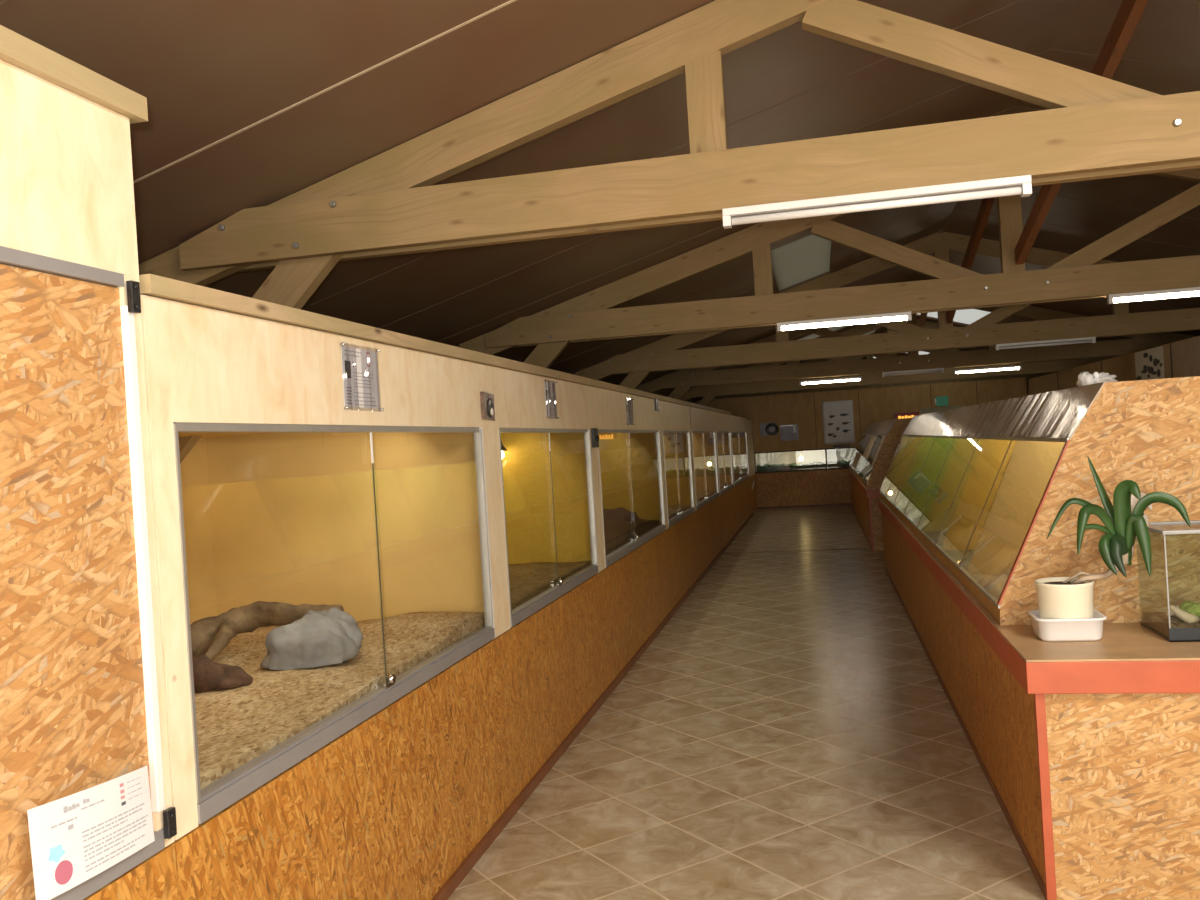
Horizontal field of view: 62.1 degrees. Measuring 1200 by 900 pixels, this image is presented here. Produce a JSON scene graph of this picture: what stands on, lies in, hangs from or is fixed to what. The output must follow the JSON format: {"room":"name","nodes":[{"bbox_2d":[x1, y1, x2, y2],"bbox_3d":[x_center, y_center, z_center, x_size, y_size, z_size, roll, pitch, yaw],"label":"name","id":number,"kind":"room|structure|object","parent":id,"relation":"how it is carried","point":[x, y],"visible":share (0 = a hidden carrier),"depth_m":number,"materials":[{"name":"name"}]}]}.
{"room":"animal exhibit","nodes":[
{"label":"animal exhibit","id":0,"kind":"room"},
{"bbox_2d":[0,0,1199,406],"bbox_3d":[4.277,-1.807,13.365,8.720,1.372,34.200,-3,0,12],"label":"ceiling","id":1,"kind":"structure","parent":0,"point":[207,71],"depth_m":4.49,"materials":[{"name":"brown wood"}]},
{"bbox_2d":[133,0,516,183],"bbox_3d":[-0.148,-1.467,3.120,4.260,1.255,0.012,-3,0,12],"label":"trim","id":2,"kind":"structure","parent":1,"relation":"attached to","point":[510,1],"depth_m":3.29,"materials":[{"name":"beige wood"}]},
{"bbox_2d":[517,267,752,360],"bbox_3d":[0.316,-1.259,9.258,2.500,0.738,0.006,-3,0,12],"label":"trim","id":3,"kind":"structure","parent":1,"relation":"attached to","point":[752,267],"depth_m":9.12,"materials":[{"name":"brown wood"}]},
{"bbox_2d":[550,286,752,365],"bbox_3d":[0.533,-1.276,10.249,2.500,0.738,0.006,-3,0,12],"label":"trim","id":4,"kind":"structure","parent":1,"relation":"attached to","point":[752,286],"depth_m":10.36,"materials":[{"name":"brown wood"}]},
{"bbox_2d":[301,0,1021,309],"bbox_3d":[0.287,-1.501,5.103,4.260,1.255,0.006,-3,0,12],"label":"trim","id":5,"kind":"structure","parent":1,"relation":"attached to","point":[1020,0],"depth_m":4.98,"materials":[{"name":"brown wood"}]},
{"bbox_2d":[138,0,1199,463],"bbox_3d":[2.093,-1.141,3.288,8.517,2.155,0.181,-3,0,12],"label":"roof truss","id":6,"kind":"object","parent":1,"relation":"attached to","point":[1094,126],"visible":0.94,"depth_m":3.63,"materials":[{"name":"brown wood"}]},
{"bbox_2d":[722,175,1031,228],"bbox_3d":[0.948,-0.862,3.474,1.035,0.062,0.056,-3,0,12],"label":"lamp","id":7,"kind":"object","parent":6,"relation":"attached to","point":[1016,185],"visible":1,"depth_m":3.45,"materials":[{"name":"white plastic"}]},
{"bbox_2d":[380,49,1048,327],"bbox_3d":[0.505,-1.518,6.094,4.260,1.255,0.006,-3,0,12],"label":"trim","id":8,"kind":"structure","parent":1,"relation":"attached to","point":[1047,49],"depth_m":6.25,"materials":[{"name":"brown wood"}]},
{"bbox_2d":[438,106,1014,341],"bbox_3d":[0.722,-1.535,7.085,4.260,1.255,0.006,-3,0,12],"label":"trim","id":9,"kind":"structure","parent":1,"relation":"attached to","point":[1014,106],"depth_m":7.25,"materials":[{"name":"brown wood"}]},
{"bbox_2d":[607,268,902,381],"bbox_3d":[2.029,-1.636,13.033,4.260,1.255,0.006,-3,0,12],"label":"trim","id":10,"kind":"structure","parent":1,"relation":"attached to","point":[902,268],"depth_m":13.09,"materials":[{"name":"brown wood"}]},
{"bbox_2d":[571,229,939,372],"bbox_3d":[1.593,-1.603,11.050,4.260,1.255,0.006,-3,0,12],"label":"trim","id":11,"kind":"structure","parent":1,"relation":"attached to","point":[939,229],"depth_m":10.92,"materials":[{"name":"brown wood"}]},
{"bbox_2d":[771,234,830,290],"bbox_3d":[1.983,-1.853,9.773,0.560,0.171,2.600,-3,0,12],"label":"window","id":12,"kind":"structure","parent":1,"relation":"attached to","point":[808,257],"depth_m":9.71,"materials":[{"name":"grey glass"}]},
{"bbox_2d":[799,320,857,339],"bbox_3d":[3.831,-2.042,17.453,1.700,0.506,1.200,-3,0,12],"label":"window","id":13,"kind":"structure","parent":1,"relation":"attached to","point":[834,328],"depth_m":17.57,"materials":[{"name":"grey glass"}]},
{"bbox_2d":[459,168,1199,367],"bbox_3d":[2.908,-1.204,6.998,8.517,2.155,0.181,-3,0,12],"label":"roof truss","id":14,"kind":"object","parent":1,"relation":"attached to","point":[589,316],"visible":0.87,"depth_m":7.20,"materials":[{"name":"brown wood"}]},
{"bbox_2d":[777,311,911,331],"bbox_3d":[1.756,-0.925,7.186,0.940,0.062,0.056,-3,0,12],"label":"lamp","id":15,"kind":"object","parent":14,"relation":"attached to","point":[897,316],"visible":1,"depth_m":7.17,"materials":[{"name":"white plastic"}]},
{"bbox_2d":[1107,287,1199,303],"bbox_3d":[3.930,-1.056,6.707,0.940,0.062,0.056,-3,0,12],"label":"lamp","id":16,"kind":"object","parent":14,"relation":"attached to","point":[1195,291],"visible":1,"depth_m":6.73,"materials":[{"name":"white plastic"}]},
{"bbox_2d":[694,350,1054,403],"bbox_3d":[6.168,-1.458,21.843,8.517,2.155,0.181,-3,0,12],"label":"roof truss","id":17,"kind":"object","parent":1,"relation":"attached to","point":[1028,376],"visible":0.16,"depth_m":21.79,"materials":[{"name":"brown wood"}]},
{"bbox_2d":[575,231,1199,388],"bbox_3d":[3.723,-1.268,10.710,8.517,2.155,0.181,-3,0,12],"label":"roof truss","id":18,"kind":"object","parent":1,"relation":"attached to","point":[663,354],"visible":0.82,"depth_m":10.74,"materials":[{"name":"brown wood"}]},
{"bbox_2d":[995,337,1095,349],"bbox_3d":[4.662,-1.114,10.436,0.970,0.062,0.056,-3,0,12],"label":"lamp","id":19,"kind":"object","parent":18,"relation":"attached to","point":[1088,339],"visible":1,"depth_m":10.42,"materials":[{"name":"grey plastic"}]},
{"bbox_2d":[681,316,1113,405],"bbox_3d":[5.353,-1.394,18.132,8.517,2.155,0.181,-3,0,12],"label":"roof truss","id":20,"kind":"object","parent":1,"relation":"attached to","point":[708,393],"visible":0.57,"depth_m":18.17,"materials":[{"name":"brown wood"}]},
{"bbox_2d":[636,306,1195,399],"bbox_3d":[4.538,-1.331,14.421,8.517,2.155,0.181,-3,0,12],"label":"roof truss","id":21,"kind":"object","parent":1,"relation":"attached to","point":[682,380],"visible":0.66,"depth_m":14.37,"materials":[{"name":"brown wood"}]},
{"bbox_2d":[800,376,861,384],"bbox_3d":[3.383,-1.014,14.610,0.890,0.062,0.056,-3,0,12],"label":"lamp","id":22,"kind":"object","parent":21,"relation":"hanging from","point":[850,378],"visible":1,"depth_m":14.59,"materials":[{"name":"white plastic"}]},
{"bbox_2d":[882,368,943,376],"bbox_3d":[4.512,-1.120,14.360,0.850,0.062,0.056,-3,0,12],"label":"lamp","id":23,"kind":"object","parent":21,"relation":"attached to","point":[884,374],"visible":1,"depth_m":14.34,"materials":[{"name":"grey plastic"}]},
{"bbox_2d":[953,365,1021,373],"bbox_3d":[5.499,-1.141,14.143,0.910,0.062,0.056,-3,0,12],"label":"lamp","id":24,"kind":"object","parent":21,"relation":"hanging from","point":[1019,367],"visible":1,"depth_m":14.12,"materials":[{"name":"white plastic"}]},
{"bbox_2d":[905,351,928,354],"bbox_3d":[7.632,-2.340,23.371,1.900,0.565,3.000,-3,0,12],"label":"window","id":25,"kind":"structure","parent":1,"relation":"attached to","point":[920,352],"depth_m":24.03,"materials":[{"name":"white glass"}]},
{"bbox_2d":[918,277,933,327],"bbox_3d":[4.117,-1.840,12.560,0.050,0.927,3.585,-3,0,12],"label":"brace","id":26,"kind":"object","parent":1,"relation":"attached to","point":[923,316],"visible":0.14,"depth_m":13.01,"materials":[{"name":"brown wood"}]},
{"bbox_2d":[845,355,1027,387],"bbox_3d":[6.983,-1.521,25.554,8.517,2.155,0.181,-3,0,12],"label":"roof truss","id":27,"kind":"object","parent":1,"relation":"attached to","point":[867,356],"visible":0.02,"depth_m":25.57,"materials":[{"name":"brown wood"}]},
{"bbox_2d":[917,309,990,323],"bbox_3d":[5.773,-2.304,16.561,1.300,0.388,2.100,-3,0,12],"label":"window","id":28,"kind":"structure","parent":1,"relation":"attached to","point":[967,316],"depth_m":16.60,"materials":[{"name":"white glass"}]},
{"bbox_2d":[946,197,994,323],"bbox_3d":[3.303,-1.777,8.849,0.050,0.927,3.585,-3,0,12],"label":"brace","id":29,"kind":"object","parent":1,"relation":"attached to","point":[987,203],"visible":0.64,"depth_m":8.49,"materials":[{"name":"red wood"}]},
{"bbox_2d":[945,229,1127,261],"bbox_3d":[5.746,-1.852,10.134,4.260,1.255,0.006,-3,0,12],"label":"trim","id":30,"kind":"structure","parent":1,"relation":"attached to","point":[945,229],"depth_m":10.37,"materials":[{"name":"brown wood"}]},
{"bbox_2d":[954,207,1199,249],"bbox_3d":[5.528,-1.835,9.143,4.260,1.255,0.006,-3,0,12],"label":"trim","id":31,"kind":"structure","parent":1,"relation":"attached to","point":[954,207],"depth_m":9.34,"materials":[{"name":"brown wood"}]},
{"bbox_2d":[1015,0,1147,264],"bbox_3d":[2.487,-1.714,5.138,0.050,0.927,3.585,-3,0,12],"label":"brace","id":32,"kind":"object","parent":1,"relation":"attached to","point":[1127,18],"visible":0.56,"depth_m":4.64,"materials":[{"name":"red wood"}]},
{"bbox_2d":[1034,192,1199,219],"bbox_3d":[5.311,-1.819,8.152,4.260,1.255,0.006,-3,0,12],"label":"trim","id":33,"kind":"structure","parent":1,"relation":"attached to","point":[1034,192],"depth_m":8.36,"materials":[{"name":"brown wood"}]},
{"bbox_2d":[1049,49,1199,69],"bbox_3d":[4.657,-1.768,5.178,4.260,1.255,0.006,-3,0,12],"label":"trim","id":34,"kind":"structure","parent":1,"relation":"attached to","point":[1049,49],"depth_m":5.54,"materials":[{"name":"brown wood"}]},
{"bbox_2d":[447,494,1044,899],"bbox_3d":[4.466,1.291,13.377,8.720,0.120,34.200,-3,0,12],"label":"floor","id":35,"kind":"structure","parent":0,"point":[790,732],"depth_m":4.67,"materials":[{"name":"tile"}]},
{"bbox_2d":[0,59,177,899],"bbox_3d":[-2.032,0.523,0.123,1.364,2.302,4.352,-3,0,12],"label":"tall cabinet","id":36,"kind":"object","parent":35,"relation":"on","point":[83,699],"visible":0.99,"depth_m":1.90,"materials":[{"name":"brown wood"}]},
{"bbox_2d":[0,25,147,123],"bbox_3d":[-1.462,-0.690,-0.005,0.050,0.050,4.385,-3,0,12],"label":"batten","id":37,"kind":"object","parent":36,"relation":"on","point":[17,50],"visible":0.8,"depth_m":1.91,"materials":[{"name":"brown wood"}]},
{"bbox_2d":[27,766,154,899],"bbox_3d":[-0.938,0.703,1.863,0.025,0.173,0.328,-3,0,11],"label":"information sign","id":38,"kind":"object","parent":36,"relation":"attached to","point":[75,838],"visible":1,"depth_m":1.83,"materials":[{"name":"paper"}]},
{"bbox_2d":[48,844,64,862],"bbox_3d":[-0.958,0.712,1.755,0.004,0.030,0.039,-3,0,12],"label":"print","id":39,"kind":"object","parent":38,"relation":"attached to","point":[56,852],"depth_m":1.75,"materials":[{"name":"blue"}]},
{"bbox_2d":[55,860,72,884],"bbox_3d":[-0.949,0.748,1.764,0.005,0.040,0.040,-3,0,12],"label":"print","id":40,"kind":"object","parent":38,"relation":"attached to","point":[63,868],"depth_m":1.76,"materials":[{"name":"red"}]},
{"bbox_2d":[140,295,518,899],"bbox_3d":[-1.308,0.653,3.394,1.354,1.930,2.330,-3,0,12],"label":"terrarium","id":41,"kind":"object","parent":35,"relation":"on","point":[289,494],"visible":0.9,"depth_m":3.45,"materials":[{"name":"brown wood"}]},
{"bbox_2d":[195,611,484,788],"bbox_3d":[-1.337,0.772,3.325,1.268,0.093,2.133,-3,0,12],"label":"terrarium substrate","id":42,"kind":"object","parent":41,"relation":"in","point":[235,726],"visible":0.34,"depth_m":3.14,"materials":[{"name":"brown wood"}]},
{"bbox_2d":[192,654,252,692],"bbox_3d":[-1.337,0.720,3.235,0.461,0.153,0.185,-3,0,38],"label":"rock","id":43,"kind":"object","parent":42,"relation":"on","point":[209,675],"visible":0.52,"depth_m":3.15,"materials":[{"name":"brown stone"}]},
{"bbox_2d":[190,601,343,659],"bbox_3d":[-1.294,0.685,3.683,0.634,0.202,0.426,-3,0,12],"label":"driftwood","id":44,"kind":"object","parent":42,"relation":"on","point":[210,636],"visible":0.69,"depth_m":3.76,"materials":[{"name":"brown wood"}]},
{"bbox_2d":[260,608,362,669],"bbox_3d":[-1.008,0.654,3.533,0.336,0.168,0.367,-3,0,12],"label":"rock","id":45,"kind":"object","parent":42,"relation":"on","point":[332,636],"visible":1,"depth_m":3.41,"materials":[{"name":"grey stone"}]},
{"bbox_2d":[340,342,383,410],"bbox_3d":[-0.738,-0.223,3.099,0.012,0.203,0.267,-3,0,12],"label":"card","id":46,"kind":"object","parent":41,"relation":"attached to","point":[359,366],"visible":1,"depth_m":3.09,"materials":[{"name":"paper"}]},
{"bbox_2d":[345,360,355,377],"bbox_3d":[-0.759,-0.244,3.030,0.001,0.053,0.072,-3,0,12],"label":"photo","id":47,"kind":"object","parent":46,"relation":"attached to","point":[350,365],"depth_m":3.03},
{"bbox_2d":[480,391,494,420],"bbox_3d":[-0.476,-0.187,4.269,0.016,0.121,0.170,-3,0,12],"label":"photo","id":48,"kind":"object","parent":41,"relation":"attached to","point":[486,399],"visible":1,"depth_m":4.24,"materials":[{"name":"white paper"}]},
{"bbox_2d":[493,366,611,792],"bbox_3d":[-0.834,0.617,5.512,1.370,1.930,2.008,-3,0,12],"label":"terrarium","id":49,"kind":"object","parent":35,"relation":"on","point":[549,467],"depth_m":5.73,"materials":[{"name":"brown wood"}]},
{"bbox_2d":[501,440,506,458],"bbox_3d":[-0.632,-0.034,6.210,0.110,0.192,0.110,-3,0,12],"label":"heat lamp","id":50,"kind":"object","parent":49,"relation":"hanging from","point":[503,448],"visible":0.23,"depth_m":6.19,"materials":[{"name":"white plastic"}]},
{"bbox_2d":[509,561,590,609],"bbox_3d":[-0.871,0.752,5.445,1.268,0.061,1.812,-3,0,12],"label":"bed","id":51,"kind":"object","parent":49,"relation":"in","point":[527,580],"visible":0.2,"depth_m":5.63,"materials":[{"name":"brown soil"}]},
{"bbox_2d":[544,380,558,418],"bbox_3d":[-0.257,-0.268,5.295,0.013,0.203,0.240,-3,0,12],"label":"card","id":52,"kind":"object","parent":49,"relation":"attached to","point":[550,388],"visible":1,"depth_m":5.29,"materials":[{"name":"paper"}]},
{"bbox_2d":[594,387,672,680],"bbox_3d":[-0.334,0.578,7.829,1.354,1.930,2.728,-3,0,12],"label":"tall cabinet","id":53,"kind":"object","parent":35,"relation":"on","point":[630,456],"visible":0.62,"depth_m":8.12,"materials":[{"name":"brown wood"}]},
{"bbox_2d":[625,397,634,424],"bbox_3d":[0.227,-0.288,7.492,0.013,0.203,0.300,-3,0,12],"label":"card","id":54,"kind":"object","parent":53,"relation":"attached to","point":[629,403],"visible":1,"depth_m":7.49,"materials":[{"name":"paper"}]},
{"bbox_2d":[604,519,659,554],"bbox_3d":[-0.362,0.664,7.774,1.268,0.158,2.562,-3,0,12],"label":"bed","id":55,"kind":"object","parent":53,"relation":"in","point":[618,533],"visible":0.28,"depth_m":7.68,"materials":[{"name":"brown soil"}]},
{"bbox_2d":[603,507,645,521],"bbox_3d":[0.100,0.552,8.479,0.607,0.123,0.613,-4,0,-35],"label":"mound","id":56,"kind":"object","parent":55,"relation":"on","point":[620,513],"visible":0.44,"depth_m":8.33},
{"bbox_2d":[654,399,658,411],"bbox_3d":[0.507,-0.399,8.780,0.016,0.121,0.220,-3,0,12],"label":"photo","id":57,"kind":"object","parent":53,"relation":"attached to","point":[656,401],"visible":1,"depth_m":8.72,"materials":[{"name":"white paper"}]},
{"bbox_2d":[660,401,699,607],"bbox_3d":[0.183,0.537,10.182,1.354,1.930,2.088,-3,0,12],"label":"tall cabinet","id":58,"kind":"object","parent":35,"relation":"on","point":[676,423],"visible":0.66,"depth_m":10.56,"materials":[{"name":"brown wood"}]},
{"bbox_2d":[139,274,730,414],"bbox_3d":[0.561,-0.472,9.116,0.050,0.040,14.338,-3,0,12],"label":"batten","id":59,"kind":"object","parent":58,"relation":"on","point":[152,285],"visible":0.86,"depth_m":2.92,"materials":[{"name":"brown wood"}]},
{"bbox_2d":[668,505,689,518],"bbox_3d":[0.160,0.673,10.137,1.268,0.059,1.942,-3,0,12],"label":"bed","id":60,"kind":"object","parent":58,"relation":"in","point":[673,511],"visible":0.12,"depth_m":10.29,"materials":[{"name":"brown soil"}]},
{"bbox_2d":[690,407,722,574],"bbox_3d":[0.701,0.497,12.540,1.354,1.930,2.738,-3,0,12],"label":"tall cabinet","id":61,"kind":"object","parent":35,"relation":"on","point":[703,425],"visible":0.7,"depth_m":12.25,"materials":[{"name":"brown wood"}]},
{"bbox_2d":[715,412,736,547],"bbox_3d":[1.250,0.454,15.041,1.354,1.930,2.378,-3,0,12],"label":"tall cabinet","id":62,"kind":"object","parent":35,"relation":"on","point":[723,428],"visible":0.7,"depth_m":14.83,"materials":[{"name":"brown wood"}]},
{"bbox_2d":[730,415,751,530],"bbox_3d":[1.915,0.403,18.068,1.354,1.930,3.818,-3,0,12],"label":"tall cabinet","id":63,"kind":"object","parent":35,"relation":"on","point":[739,435],"visible":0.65,"depth_m":17.73,"materials":[{"name":"brown wood"}]},
{"bbox_2d":[723,548,868,553],"bbox_3d":[2.607,1.343,13.259,1.940,0.004,0.030,-3,0,12],"label":"trim","id":64,"kind":"structure","parent":35,"relation":"on","point":[854,548],"depth_m":13.24,"materials":[{"name":"brown tile"}]},
{"bbox_2d":[848,468,883,550],"bbox_3d":[5.053,0.788,16.406,1.604,0.790,7.855,-3,0,12],"label":"counter","id":65,"kind":"object","parent":35,"relation":"on","point":[866,509],"depth_m":13.09,"materials":[{"name":"red paint"}]},
{"bbox_2d":[848,468,878,489],"bbox_3d":[5.029,0.398,16.405,1.600,0.006,7.851,-3,0,12],"label":"countertop","id":66,"kind":"structure","parent":65,"relation":"on","point":[848,468],"depth_m":14.55,"materials":[{"name":"brown wood"}]},
{"bbox_2d":[849,418,911,488],"bbox_3d":[5.027,-0.048,16.404,1.618,0.882,7.802,-3,0,12],"label":"terrarium","id":67,"kind":"object","parent":65,"relation":"on","point":[872,477],"visible":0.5,"depth_m":12.89,"materials":[{"name":"red paint"}]},
{"bbox_2d":[852,452,860,468],"bbox_3d":[4.640,0.181,18.030,0.113,0.242,2.000,-3,0,12],"label":"paper sheet","id":68,"kind":"object","parent":67,"relation":"attached to","point":[858,455],"visible":1,"depth_m":17.91,"materials":[{"name":"beige paper"}]},
{"bbox_2d":[863,436,875,457],"bbox_3d":[4.227,-0.047,15.659,0.149,0.320,1.600,-3,0,12],"label":"paper sheet","id":69,"kind":"object","parent":67,"relation":"attached to","point":[871,440],"visible":1,"depth_m":15.57,"materials":[{"name":"beige paper"}]},
{"bbox_2d":[872,436,884,465],"bbox_3d":[3.664,0.009,13.121,0.176,0.380,0.300,-3,0,12],"label":"paper sheet","id":70,"kind":"object","parent":67,"relation":"attached to","point":[883,436],"visible":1,"depth_m":13.09,"materials":[{"name":"paper"}]},
{"bbox_2d":[878,498,1199,899],"bbox_3d":[3.026,0.947,6.947,1.604,0.790,8.105,-3,0,12],"label":"counter","id":71,"kind":"object","parent":35,"relation":"on","point":[1088,751],"depth_m":3.17,"materials":[{"name":"red paint"}]},
{"bbox_2d":[878,498,1199,661],"bbox_3d":[3.002,0.556,6.946,1.600,0.006,8.101,-3,0,12],"label":"countertop","id":72,"kind":"structure","parent":71,"relation":"on","point":[1119,641],"depth_m":3.31,"materials":[{"name":"brown wood"}]},
{"bbox_2d":[879,376,1199,624],"bbox_3d":[3.035,0.107,7.219,1.568,0.882,7.502,-3,0,12],"label":"terrarium","id":73,"kind":"object","parent":71,"relation":"on","point":[997,476],"visible":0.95,"depth_m":3.70,"materials":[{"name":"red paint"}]},
{"bbox_2d":[925,530,947,547],"bbox_3d":[2.434,0.559,6.192,0.685,0.040,1.040,-3,0,12],"label":"bed","id":74,"kind":"object","parent":73,"relation":"in","point":[933,534],"visible":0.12,"depth_m":6.46,"materials":[{"name":"beige"}]},
{"bbox_2d":[945,550,973,571],"bbox_3d":[2.210,0.575,5.177,0.685,0.042,0.960,-3,0,12],"label":"bed","id":75,"kind":"object","parent":73,"relation":"in","point":[957,555],"visible":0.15,"depth_m":5.42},
{"bbox_2d":[971,574,1008,599],"bbox_3d":[1.992,0.593,4.181,0.685,0.040,1.000,-3,0,12],"label":"bed","id":76,"kind":"object","parent":73,"relation":"in","point":[994,583],"visible":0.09,"depth_m":4.47,"materials":[{"name":"brown wood"}]},
{"bbox_2d":[1076,372,1117,386],"bbox_3d":[2.083,-0.289,4.188,0.165,0.083,0.214,-3,0,12],"label":"plastic bag","id":77,"kind":"object","parent":73,"relation":"on","point":[1085,378],"visible":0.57,"depth_m":4.13,"materials":[{"name":"white plastic"}]},
{"bbox_2d":[1027,610,1106,641],"bbox_3d":[1.621,0.609,3.459,0.228,0.079,0.196,-3,0,12],"label":"plastic tub","id":78,"kind":"object","parent":71,"relation":"on","point":[1083,629],"visible":0.9,"depth_m":3.38,"materials":[{"name":"white plastic"}]},
{"bbox_2d":[1035,456,1190,618],"bbox_3d":[1.745,0.322,3.416,0.484,0.609,0.209,-3,0,12],"label":"potted plant","id":79,"kind":"object","parent":78,"relation":"on","point":[1124,520],"visible":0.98,"depth_m":3.38,"materials":[{"name":"green plant"}]},
{"bbox_2d":[1141,520,1199,641],"bbox_3d":[2.134,0.434,3.390,0.480,0.368,0.320,-3,0,12],"label":"tank","id":80,"kind":"object","parent":71,"relation":"on","point":[1164,528],"visible":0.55,"depth_m":3.29,"materials":[{"name":"grey"}]},
{"bbox_2d":[1143,612,1199,636],"bbox_3d":[2.144,0.586,3.390,0.456,0.048,0.296,-3,0,12],"label":"bed","id":81,"kind":"object","parent":80,"relation":"in","point":[1159,621],"visible":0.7,"depth_m":3.42,"materials":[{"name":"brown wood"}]},
{"bbox_2d":[1165,605,1199,623],"bbox_3d":[1.971,0.547,3.360,0.112,0.066,0.105,-3,0,12],"label":"bark piece","id":82,"kind":"object","parent":81,"relation":"on","point":[1189,618],"visible":0.81,"depth_m":3.33,"materials":[{"name":"beige wood"}]},
{"bbox_2d":[1179,601,1199,617],"bbox_3d":[2.034,0.547,3.363,0.151,0.072,0.087,-3,0,28],"label":"clump","id":83,"kind":"object","parent":81,"relation":"on","point":[1191,607],"visible":0.54,"depth_m":3.35,"materials":[{"name":"green plant"}]},
{"bbox_2d":[1027,372,1057,394],"bbox_3d":[9.076,-0.257,18.762,1.306,2.370,2.547,-3,0,12],"label":"tall cabinet","id":84,"kind":"object","parent":35,"relation":"on","point":[1046,383],"visible":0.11,"depth_m":18.79,"materials":[{"name":"beige wood"}]},
{"bbox_2d":[1057,361,1100,389],"bbox_3d":[8.502,-0.212,16.149,1.306,2.370,2.797,-3,0,12],"label":"tall cabinet","id":85,"kind":"object","parent":35,"relation":"on","point":[1068,378],"visible":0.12,"depth_m":16.58,"materials":[{"name":"beige wood"}]},
{"bbox_2d":[1101,344,1170,381],"bbox_3d":[7.880,-0.164,13.317,1.306,2.370,2.997,-3,0,12],"label":"tall cabinet","id":86,"kind":"object","parent":35,"relation":"on","point":[1123,367],"visible":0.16,"depth_m":13.69,"materials":[{"name":"beige wood"}]},
{"bbox_2d":[1135,346,1164,379],"bbox_3d":[7.036,-1.082,12.772,0.009,0.410,1.100,-3,0,12],"label":"poster","id":87,"kind":"object","parent":86,"relation":"attached to","point":[1149,364],"visible":0.98,"depth_m":12.71,"materials":[{"name":"beige paper"}]},
{"bbox_2d":[1169,336,1199,377],"bbox_3d":[7.205,-0.112,10.241,1.306,2.370,3.297,-3,0,12],"label":"tall cabinet","id":88,"kind":"object","parent":35,"relation":"on","point":[1184,354],"visible":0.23,"depth_m":11.50,"materials":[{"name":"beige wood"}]},
{"bbox_2d":[747,420,756,513],"bbox_3d":[3.138,0.334,20.592,0.020,1.900,1.605,-3,0,12],"label":"wall","id":89,"kind":"structure","parent":0,"point":[749,422],"depth_m":20.53,"materials":[{"name":"brown wood"}]},
{"bbox_2d":[431,513,752,899],"bbox_3d":[0.580,1.463,8.601,0.017,0.045,23.000,-3,0,12],"label":"baseboard","id":90,"kind":"structure","parent":89,"relation":"attached to","point":[465,867],"depth_m":4.76,"materials":[{"name":"brown wood"}]},
{"bbox_2d":[709,377,1026,508],"bbox_3d":[5.571,-0.076,20.897,6.440,2.420,0.032,-3,0,12],"label":"wall","id":91,"kind":"structure","parent":0,"point":[870,405],"depth_m":21.09,"materials":[{"name":"beige wood"}]},
{"bbox_2d":[760,422,778,435],"bbox_3d":[3.624,-0.442,21.302,0.394,0.275,0.070,-3,0,12],"label":"photo","id":92,"kind":"object","parent":91,"relation":"attached to","point":[766,429],"visible":1,"depth_m":21.29},
{"bbox_2d":[780,424,798,440],"bbox_3d":[4.034,-0.374,21.219,0.380,0.340,0.011,-3,0,12],"label":"photo","id":93,"kind":"object","parent":91,"relation":"attached to","point":[790,431],"visible":1,"depth_m":21.22,"materials":[{"name":"paper"}]},
{"bbox_2d":[754,448,826,473],"bbox_3d":[4.159,0.227,21.667,1.500,0.456,0.904,-3,0,12],"label":"terrarium","id":94,"kind":"object","parent":91,"relation":"attached to","point":[809,455],"visible":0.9,"depth_m":22.03,"materials":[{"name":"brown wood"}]},
{"bbox_2d":[756,461,825,471],"bbox_3d":[4.127,0.353,21.489,1.460,0.171,0.470,-3,0,12],"label":"plants","id":95,"kind":"object","parent":94,"relation":"in","point":[814,465],"visible":0.98,"depth_m":21.29,"materials":[{"name":"green plant"}]},
{"bbox_2d":[822,400,854,444],"bbox_3d":[5.022,-0.579,20.990,0.630,0.910,0.026,-3,0,12],"label":"poster","id":96,"kind":"object","parent":91,"relation":"attached to","point":[838,420],"visible":1,"depth_m":20.99,"materials":[{"name":"paper"}]},
{"bbox_2d":[826,446,855,469],"bbox_3d":[5.609,0.140,21.347,1.465,0.456,0.904,-3,0,12],"label":"terrarium","id":97,"kind":"object","parent":91,"relation":"attached to","point":[840,453],"visible":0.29,"depth_m":21.84,"materials":[{"name":"clear glass"}]},
{"bbox_2d":[828,460,850,467],"bbox_3d":[5.577,0.266,21.169,1.425,0.170,0.470,-3,0,12],"label":"plants","id":98,"kind":"object","parent":97,"relation":"in","point":[841,463],"visible":0.35,"depth_m":21.05,"materials":[{"name":"green plant"}]},
{"bbox_2d":[833,445,849,447],"bbox_3d":[5.085,-0.080,20.972,0.340,0.037,0.045,-3,0,12],"label":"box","id":99,"kind":"object","parent":91,"relation":"attached to","point":[838,445],"visible":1,"depth_m":20.95,"materials":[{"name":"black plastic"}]},
{"bbox_2d":[894,412,918,418],"bbox_3d":[6.374,-0.645,20.672,0.490,0.260,0.064,-3,0,12],"label":"illuminated sign","id":100,"kind":"object","parent":91,"relation":"attached to","point":[910,414],"visible":0.34,"depth_m":20.65,"materials":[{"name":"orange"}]},
{"bbox_2d":[934,396,948,405],"bbox_3d":[7.039,-1.006,20.528,0.270,0.200,0.048,-3,0,12],"label":"exit sign","id":101,"kind":"object","parent":91,"relation":"attached to","point":[940,400],"visible":1,"depth_m":20.50,"materials":[{"name":"green plastic"}]},
{"bbox_2d":[920,406,964,414],"bbox_3d":[7.068,-0.732,20.537,0.870,0.310,0.028,-3,0,12],"label":"board","id":102,"kind":"object","parent":91,"relation":"attached to","point":[935,409],"visible":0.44,"depth_m":20.55,"materials":[{"name":"brown wood"}]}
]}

